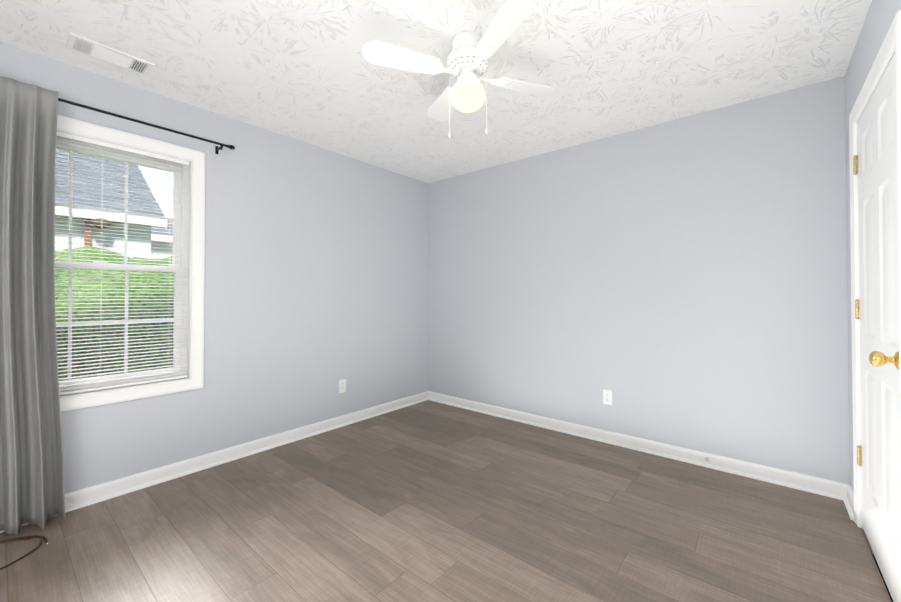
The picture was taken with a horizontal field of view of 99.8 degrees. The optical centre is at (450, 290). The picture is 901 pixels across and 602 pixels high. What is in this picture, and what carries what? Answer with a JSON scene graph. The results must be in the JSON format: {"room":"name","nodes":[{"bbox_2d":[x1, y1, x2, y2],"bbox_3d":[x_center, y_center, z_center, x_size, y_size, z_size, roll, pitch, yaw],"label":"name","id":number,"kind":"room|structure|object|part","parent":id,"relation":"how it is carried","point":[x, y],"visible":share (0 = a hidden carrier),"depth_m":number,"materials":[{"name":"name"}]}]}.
{"room":"empty bedroom","nodes":[
{"label":"empty bedroom","id":0,"kind":"room"},
{"bbox_2d":[0,42,427,493],"bbox_3d":[-1.761,0.043,2.605,0.160,2.560,4.840,-1,-1,40],"label":"wall","id":1,"kind":"structure","parent":0,"point":[316,274],"depth_m":2.93,"materials":[{"name":"paint"}]},
{"bbox_2d":[0,76,234,534],"bbox_3d":[-1.941,0.076,2.121,0.180,2.218,1.351,-1,-1,40],"label":"curtain","id":2,"kind":"object","parent":1,"relation":"attached to","point":[32,489],"visible":1,"depth_m":1.91,"materials":[{"name":"grey fabric"}]},
{"bbox_3d":[-2.169,0.072,1.818,0.142,2.218,0.470,-1,-1,40],"label":"panel","id":3,"kind":"part","parent":2,"relation":"part of","materials":[{"name":"fabric"}]},
{"bbox_3d":[-1.970,-0.989,2.158,0.104,0.062,1.351,-1,-1,40],"label":"rod","id":4,"kind":"part","parent":2,"relation":"part of","materials":[{"name":"black metal"}]},
{"bbox_2d":[55,115,205,411],"bbox_3d":[-2.050,-0.144,2.223,0.155,1.605,1.030,-1,-1,40],"label":"window","id":5,"kind":"structure","parent":1,"relation":"in","point":[194,255],"depth_m":2.41,"materials":[{"name":"white paint"}]},
{"bbox_3d":[-2.087,-0.481,2.257,0.003,0.644,0.742,-1,-1,40],"label":"sash glass","id":6,"kind":"part","parent":5,"relation":"part of","materials":[{"name":"clear glass"}]},
{"bbox_3d":[-2.059,0.190,2.226,0.003,0.638,0.742,-1,-1,40],"label":"sash glass","id":7,"kind":"part","parent":5,"relation":"part of","materials":[{"name":"clear glass"}]},
{"bbox_3d":[-2.092,-0.481,2.262,0.032,0.712,0.810,-1,-1,40],"label":"window sash","id":8,"kind":"part","parent":5,"relation":"part of","materials":[{"name":"white plastic"}]},
{"bbox_3d":[-2.062,0.184,2.229,0.040,0.718,0.810,-1,-1,40],"label":"window sash","id":9,"kind":"part","parent":5,"relation":"part of","materials":[{"name":"white plastic"}]},
{"bbox_2d":[55,131,188,394],"bbox_3d":[-2.025,-0.148,2.202,0.037,1.436,0.858,-1,-1,40],"label":"window blinds","id":10,"kind":"object","parent":5,"relation":"attached to","point":[114,146],"visible":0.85,"depth_m":2.26,"materials":[{"name":"white plastic"}]},
{"bbox_2d":[0,391,427,532],"bbox_3d":[-1.688,1.157,2.531,0.030,0.090,4.520,-1,-1,40],"label":"baseboard","id":11,"kind":"structure","parent":1,"relation":"attached to","point":[91,495],"depth_m":2.61,"materials":[{"name":"white paint"}]},
{"bbox_2d":[339,379,345,392],"bbox_3d":[-0.972,0.860,3.414,0.007,0.115,0.070,-1,-1,40],"label":"electrical outlet","id":12,"kind":"object","parent":1,"relation":"attached to","point":[342,386],"visible":1,"depth_m":3.41,"materials":[{"name":"white plastic"}]},
{"bbox_2d":[0,0,871,182],"bbox_3d":[-0.431,-1.311,1.515,3.620,0.120,4.840,-1,-1,40],"label":"ceiling","id":13,"kind":"structure","parent":0,"point":[305,71],"depth_m":2.05,"materials":[{"name":"white paint"}]},
{"bbox_2d":[66,33,154,76],"bbox_3d":[-1.797,-1.240,2.013,0.170,0.009,0.330,-1,-1,40],"label":"ceiling vent","id":14,"kind":"object","parent":13,"relation":"in","point":[92,49],"visible":1,"depth_m":2.00,"materials":[{"name":"white metal"}]},
{"bbox_2d":[362,0,556,137],"bbox_3d":[0.087,-1.004,1.900,0.776,0.485,0.776,0,-1,24],"label":"ceiling fan","id":15,"kind":"object","parent":13,"relation":"hanging from","point":[471,53],"visible":1,"depth_m":1.82,"materials":[{"name":"white plastic"}]},
{"bbox_3d":[0.087,-0.974,1.899,0.172,0.150,0.172,-1,-1,40],"label":"globe","id":16,"kind":"part","parent":15,"relation":"part of","materials":[{"name":"white glass"}]},
{"bbox_2d":[0,400,891,601],"bbox_3d":[-0.431,1.249,1.484,3.300,0.120,4.520,-1,-1,40],"label":"floor","id":17,"kind":"structure","parent":0,"point":[428,501],"depth_m":1.88,"materials":[{"name":"brown wood"}]},
{"bbox_2d":[0,535,48,569],"bbox_3d":[-2.071,1.183,1.652,0.303,0.018,0.437,-1,-1,40],"label":"coaxial cable","id":18,"kind":"object","parent":17,"relation":"on","point":[23,538],"visible":1,"depth_m":1.80,"materials":[{"name":"brown plastic"}]},
{"bbox_2d":[428,76,849,483],"bbox_3d":[1.065,0.051,3.298,3.300,2.560,0.160,-1,-1,40],"label":"wall","id":19,"kind":"structure","parent":0,"point":[681,282],"depth_m":2.75,"materials":[{"name":"paint"}]},
{"bbox_2d":[603,389,611,404],"bbox_3d":[1.252,0.850,3.025,0.070,0.115,0.007,-1,-1,40],"label":"electrical outlet","id":20,"kind":"object","parent":19,"relation":"attached to","point":[607,396],"visible":1,"depth_m":3.02,"materials":[{"name":"white plastic"}]},
{"bbox_2d":[428,391,853,506],"bbox_3d":[1.028,1.165,3.192,3.240,0.090,0.030,-1,-1,40],"label":"baseboard","id":21,"kind":"structure","parent":19,"relation":"attached to","point":[812,484],"depth_m":2.71,"materials":[{"name":"white paint"}]},
{"bbox_2d":[845,0,900,553],"bbox_3d":[0.900,0.016,0.393,0.160,2.560,4.840,-1,-1,40],"label":"wall","id":22,"kind":"structure","parent":0,"point":[880,17],"depth_m":1.91,"materials":[{"name":"paint"}]},
{"bbox_2d":[849,10,900,528],"bbox_3d":[1.852,0.132,1.567,0.159,2.117,0.949,-1,-1,40],"label":"door frame","id":23,"kind":"structure","parent":22,"relation":"attached to","point":[890,47],"depth_m":1.91,"materials":[{"name":"white paint"}]},
{"bbox_2d":[857,54,900,601],"bbox_3d":[1.820,0.165,1.593,0.035,2.030,0.799,-1,-1,40],"label":"door","id":24,"kind":"structure","parent":22,"relation":"in","point":[879,331],"depth_m":1.57,"materials":[{"name":"white paint"}]},
{"bbox_2d":[853,155,898,465],"bbox_3d":[1.792,0.093,1.622,0.104,1.570,0.807,-1,-1,40],"label":"hardware piece","id":25,"kind":"object","parent":24,"relation":"attached to","point":[878,359],"depth_m":1.37,"materials":[{"name":"gold metal"}]},
{"label":"outside","id":26,"kind":"structure","parent":0,"visible":0},
{"bbox_3d":[-12.667,1.876,12.937,29.830,0.200,45.000,-1,-1,40],"label":"ground","id":27,"kind":"structure","parent":26,"visible":0},
{"bbox_2d":[55,148,172,258],"bbox_3d":[-10.708,-0.989,10.042,11.106,5.460,21.430,-1,-1,40],"label":"house","id":28,"kind":"structure","parent":27,"relation":"on","point":[162,246],"depth_m":7.39,"materials":[{"name":"white paint"}]},
{"bbox_2d":[55,246,173,380],"bbox_3d":[-3.261,0.578,5.221,3.934,2.312,11.198,-1,-1,40],"label":"hedge","id":29,"kind":"object","parent":27,"relation":"on","point":[164,276],"depth_m":3.29,"materials":[{"name":"green plant"}]}
]}

